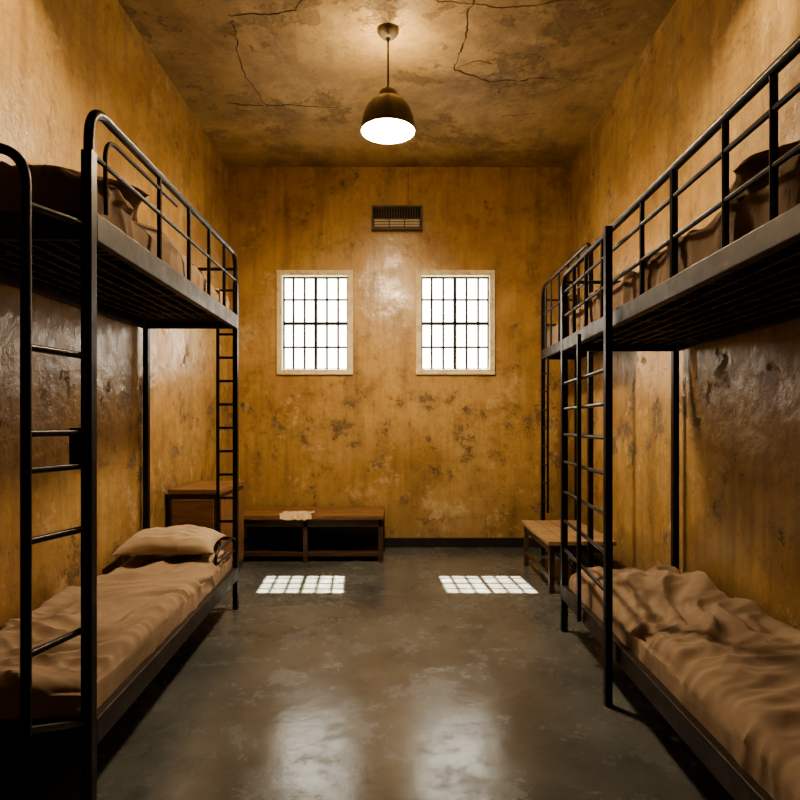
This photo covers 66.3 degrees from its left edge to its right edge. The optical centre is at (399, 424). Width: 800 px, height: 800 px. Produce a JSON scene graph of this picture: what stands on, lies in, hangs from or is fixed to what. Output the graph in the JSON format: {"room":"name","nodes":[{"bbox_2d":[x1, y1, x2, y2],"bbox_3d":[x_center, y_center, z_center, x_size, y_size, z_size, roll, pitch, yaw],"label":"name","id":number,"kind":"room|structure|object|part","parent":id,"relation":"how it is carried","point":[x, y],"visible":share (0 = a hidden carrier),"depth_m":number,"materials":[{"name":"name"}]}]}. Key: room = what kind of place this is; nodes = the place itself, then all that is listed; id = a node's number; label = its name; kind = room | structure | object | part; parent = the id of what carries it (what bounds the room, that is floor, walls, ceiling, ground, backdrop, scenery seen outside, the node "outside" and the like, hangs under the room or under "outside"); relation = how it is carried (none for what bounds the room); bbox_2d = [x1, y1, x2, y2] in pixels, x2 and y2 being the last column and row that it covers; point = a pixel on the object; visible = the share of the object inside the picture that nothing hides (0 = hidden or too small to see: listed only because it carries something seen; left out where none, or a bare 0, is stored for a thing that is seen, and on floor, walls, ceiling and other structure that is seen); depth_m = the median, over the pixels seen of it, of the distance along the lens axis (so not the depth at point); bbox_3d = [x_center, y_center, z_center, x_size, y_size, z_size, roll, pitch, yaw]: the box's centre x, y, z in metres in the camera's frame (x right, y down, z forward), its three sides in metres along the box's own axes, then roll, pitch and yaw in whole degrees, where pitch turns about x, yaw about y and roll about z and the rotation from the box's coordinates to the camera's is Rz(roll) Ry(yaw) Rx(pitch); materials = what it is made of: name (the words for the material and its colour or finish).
{"room":"prison interior","nodes":[
{"label":"prison interior","id":0,"kind":"room"},
{"bbox_2d":[0,0,227,625],"bbox_3d":[-1.930,-0.725,2.360,0.200,4.050,8.520,0,0,0],"label":"wall","id":1,"kind":"structure","parent":0,"point":[61,61],"depth_m":3.80,"materials":[{"name":"paint"}]},
{"bbox_2d":[0,547,733,799],"bbox_3d":[-0.020,1.375,2.360,4.020,0.150,8.520,0,0,0],"label":"floor","id":2,"kind":"structure","parent":0,"point":[417,673],"depth_m":2.80,"materials":[{"name":"concrete"}]},
{"bbox_2d":[0,109,238,799],"bbox_3d":[-1.427,0.045,3.062,0.801,2.510,2.565,0,0,0],"label":"bunk bed","id":3,"kind":"object","parent":2,"relation":"on","point":[72,665],"visible":1,"depth_m":2.36,"materials":[{"name":"black paint"}]},
{"bbox_2d":[13,165,148,221],"bbox_3d":[-1.420,-1.000,2.650,0.580,0.160,0.419,0,0,-29],"label":"pillow","id":4,"kind":"object","parent":3,"relation":"on","point":[134,195],"depth_m":2.57,"materials":[{"name":"brown fabric"}]},
{"bbox_3d":[-1.475,-0.770,3.185,0.570,0.080,2.150,0,0,0],"label":"mattress","id":5,"kind":"part","parent":3,"relation":"part of","materials":[{"name":"brown fabric"}]},
{"bbox_2d":[0,161,229,320],"bbox_3d":[-1.434,-0.830,3.159,0.768,0.275,2.178,0,0,0],"label":"blanket","id":6,"kind":"object","parent":3,"relation":"on","point":[124,293],"depth_m":2.70,"materials":[{"name":"brown fabric"}]},
{"bbox_2d":[0,550,232,719],"bbox_3d":[-1.433,0.929,3.165,0.772,0.175,2.199,0,0,0],"label":"blanket","id":7,"kind":"object","parent":3,"relation":"on","point":[146,603],"depth_m":2.68,"materials":[{"name":"beige fabric"}]},
{"bbox_2d":[112,524,225,555],"bbox_3d":[-1.490,0.751,4.001,0.620,0.174,0.398,0,0,-5],"label":"pillow","id":8,"kind":"object","parent":3,"relation":"on","point":[179,540],"depth_m":3.86,"materials":[{"name":"fabric"}]},
{"bbox_2d":[168,480,244,569],"bbox_3d":[-1.603,0.900,5.150,0.405,0.800,0.800,0,0,0],"label":"base cabinet","id":9,"kind":"object","parent":2,"relation":"on","point":[194,503],"visible":0.5,"depth_m":4.77,"materials":[{"name":"brown wood"}]},
{"bbox_2d":[244,507,384,561],"bbox_3d":[-0.887,1.077,6.090,1.465,0.445,0.660,0,0,0],"label":"wooden bench","id":10,"kind":"object","parent":2,"relation":"on","point":[331,531],"visible":0.77,"depth_m":6.07,"materials":[{"name":"brown wood"}]},
{"bbox_2d":[279,510,313,519],"bbox_3d":[-0.990,0.860,5.858,0.327,0.063,0.279,0,0,0],"label":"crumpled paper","id":11,"kind":"object","parent":10,"relation":"on","point":[286,515],"visible":1,"depth_m":5.75,"materials":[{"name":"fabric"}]},
{"bbox_3d":[-0.887,1.090,6.402,1.365,0.250,0.015,0,0,0],"label":"panel","id":12,"kind":"part","parent":10,"relation":"part of","materials":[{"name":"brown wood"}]},
{"bbox_2d":[521,520,615,593],"bbox_3d":[1.395,1.095,5.200,0.524,0.410,1.040,0,0,0],"label":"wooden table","id":13,"kind":"object","parent":2,"relation":"on","point":[547,533],"visible":0.66,"depth_m":5.01,"materials":[{"name":"brown wood"}]},
{"bbox_2d":[541,242,596,571],"bbox_3d":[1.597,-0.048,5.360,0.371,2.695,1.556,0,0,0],"label":"bunk bed","id":14,"kind":"object","parent":2,"relation":"on","point":[550,340],"visible":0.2,"depth_m":5.79,"materials":[{"name":"black paint"}]},
{"bbox_2d":[547,315,571,346],"bbox_3d":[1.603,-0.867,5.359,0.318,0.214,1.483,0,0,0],"label":"pillow","id":15,"kind":"object","parent":14,"relation":"on","point":[554,334],"depth_m":5.72,"materials":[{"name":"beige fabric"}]},
{"bbox_2d":[561,36,799,799],"bbox_3d":[1.351,0.172,2.630,0.804,2.256,2.496,0,0,0],"label":"bunk bed","id":16,"kind":"object","parent":2,"relation":"on","point":[723,672],"visible":1,"depth_m":2.41,"materials":[{"name":"black paint"}]},
{"bbox_2d":[569,565,799,799],"bbox_3d":[1.369,0.913,2.607,0.762,0.215,2.402,0,0,0],"label":"blanket","id":17,"kind":"object","parent":16,"relation":"on","point":[727,669],"depth_m":2.32,"materials":[{"name":"beige fabric"}]},
{"bbox_2d":[571,154,799,333],"bbox_3d":[1.376,-0.659,2.601,0.752,0.221,2.400,0,0,0],"label":"blanket","id":18,"kind":"object","parent":16,"relation":"on","point":[745,209],"depth_m":2.10,"materials":[{"name":"brown fabric"}]},
{"bbox_3d":[1.383,-0.585,2.625,0.645,0.070,2.350,0,0,0],"label":"mattress","id":19,"kind":"part","parent":16,"relation":"part of","materials":[{"name":"brown fabric"}]},
{"bbox_2d":[729,140,799,193],"bbox_3d":[1.371,-0.841,1.981,0.560,0.158,0.418,0,0,23],"label":"pillow","id":20,"kind":"object","parent":16,"relation":"on","point":[755,163],"depth_m":1.89,"materials":[{"name":"brown fabric"}]},
{"bbox_2d":[118,0,675,166],"bbox_3d":[-0.020,-2.825,2.360,4.020,0.150,8.520,0,0,0],"label":"ceiling","id":21,"kind":"structure","parent":0,"point":[322,54],"depth_m":4.75,"materials":[{"name":"paint"}]},
{"bbox_2d":[228,0,301,15],"bbox_3d":[-0.846,-2.748,4.044,0.600,0.003,0.179,0,0,28],"label":"crack","id":22,"kind":"object","parent":21,"relation":"attached to","point":[301,0],"visible":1,"depth_m":4.09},
{"bbox_2d":[231,22,337,107],"bbox_3d":[-1.066,-2.748,4.853,0.528,0.003,1.296,0,0,28],"label":"crack","id":23,"kind":"object","parent":21,"relation":"attached to","point":[231,22],"visible":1,"depth_m":4.91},
{"bbox_2d":[360,23,415,143],"bbox_3d":[-0.083,-2.384,4.260,0.384,0.733,0.384,0,0,0],"label":"pendant lamp","id":24,"kind":"object","parent":21,"relation":"hanging from","point":[387,118],"visible":1,"depth_m":4.17,"materials":[{"name":"metal"}]},
{"bbox_3d":[-0.083,-2.198,4.260,0.384,0.314,0.384,0,0,0],"label":"lamp shade","id":25,"kind":"part","parent":24,"relation":"part of","materials":[{"name":"metal"}]},
{"bbox_2d":[363,118,412,142],"bbox_3d":[-0.083,-2.046,4.260,0.352,0.058,0.352,0,0,0],"label":"diffuser","id":26,"kind":"object","parent":24,"relation":"attached to","point":[376,130],"depth_m":4.20,"materials":[{"name":"white glass"}]},
{"bbox_3d":[-0.083,-2.530,4.260,0.011,0.300,0.011,0,0,22],"label":"cord","id":27,"kind":"part","parent":24,"relation":"part of","materials":[{"name":"black paint"}]},
{"bbox_2d":[453,0,554,81],"bbox_3d":[0.589,-2.748,4.449,0.614,0.003,1.392,0,0,34],"label":"crack","id":28,"kind":"object","parent":21,"relation":"attached to","point":[466,31],"visible":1,"depth_m":4.76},
{"bbox_2d":[476,0,560,7],"bbox_3d":[0.833,-2.748,3.988,0.706,0.003,0.067,0,0,6],"label":"crack","id":29,"kind":"object","parent":21,"relation":"attached to","point":[557,0],"visible":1,"depth_m":4.01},
{"bbox_2d":[228,167,567,537],"bbox_3d":[-0.020,-0.725,6.570,3.620,4.050,0.100,0,0,0],"label":"wall","id":30,"kind":"structure","parent":0,"point":[444,456],"depth_m":6.52,"materials":[{"name":"paint"}]},
{"bbox_2d":[277,270,352,374],"bbox_3d":[-0.905,-1.090,6.555,0.810,1.110,0.130,0,0,0],"label":"frame","id":31,"kind":"object","parent":30,"relation":"attached to","point":[280,273],"visible":1,"depth_m":6.49,"materials":[{"name":"beige paint"}]},
{"bbox_2d":[283,277,347,368],"bbox_3d":[-0.905,-1.090,6.580,0.720,1.020,0.036,0,0,0],"label":"bars","id":32,"kind":"object","parent":31,"relation":"in","point":[293,323],"visible":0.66,"depth_m":6.57,"materials":[{"name":"black paint"}]},
{"bbox_2d":[244,538,540,546],"bbox_3d":[-0.020,1.250,6.510,3.580,0.100,0.020,0,0,0],"label":"baseboard","id":33,"kind":"structure","parent":30,"relation":"attached to","point":[389,542],"depth_m":6.50,"materials":[{"name":"paint"}]},
{"bbox_2d":[371,205,421,231],"bbox_3d":[-0.033,-2.185,6.470,0.535,0.250,0.100,0,0,0],"label":"air vent","id":34,"kind":"object","parent":30,"relation":"in","point":[384,218],"visible":1,"depth_m":6.43,"materials":[{"name":"metal"}]},
{"bbox_2d":[421,277,488,368],"bbox_3d":[0.590,-1.090,6.580,0.750,1.020,0.036,0,0,0],"label":"bars","id":35,"kind":"object","parent":30,"relation":"attached to","point":[454,323],"visible":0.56,"depth_m":6.57,"materials":[{"name":"black paint"}]},
{"bbox_2d":[416,270,494,374],"bbox_3d":[0.590,-1.090,6.555,0.840,1.110,0.130,0,0,0],"label":"frame","id":36,"kind":"object","parent":30,"relation":"attached to","point":[419,273],"visible":1,"depth_m":6.49,"materials":[{"name":"beige paint"}]},
{"bbox_2d":[568,0,799,629],"bbox_3d":[1.890,-0.725,2.360,0.200,4.050,8.520,0,0,0],"label":"wall","id":37,"kind":"structure","parent":0,"point":[739,396],"depth_m":3.67,"materials":[{"name":"paint"}]},
{"bbox_2d":[581,553,602,566],"bbox_3d":[1.780,1.255,2.420,0.020,0.090,8.200,0,0,0],"label":"baseboard","id":38,"kind":"structure","parent":37,"relation":"attached to","point":[597,562],"depth_m":5.54,"materials":[{"name":"paint"}]}
]}

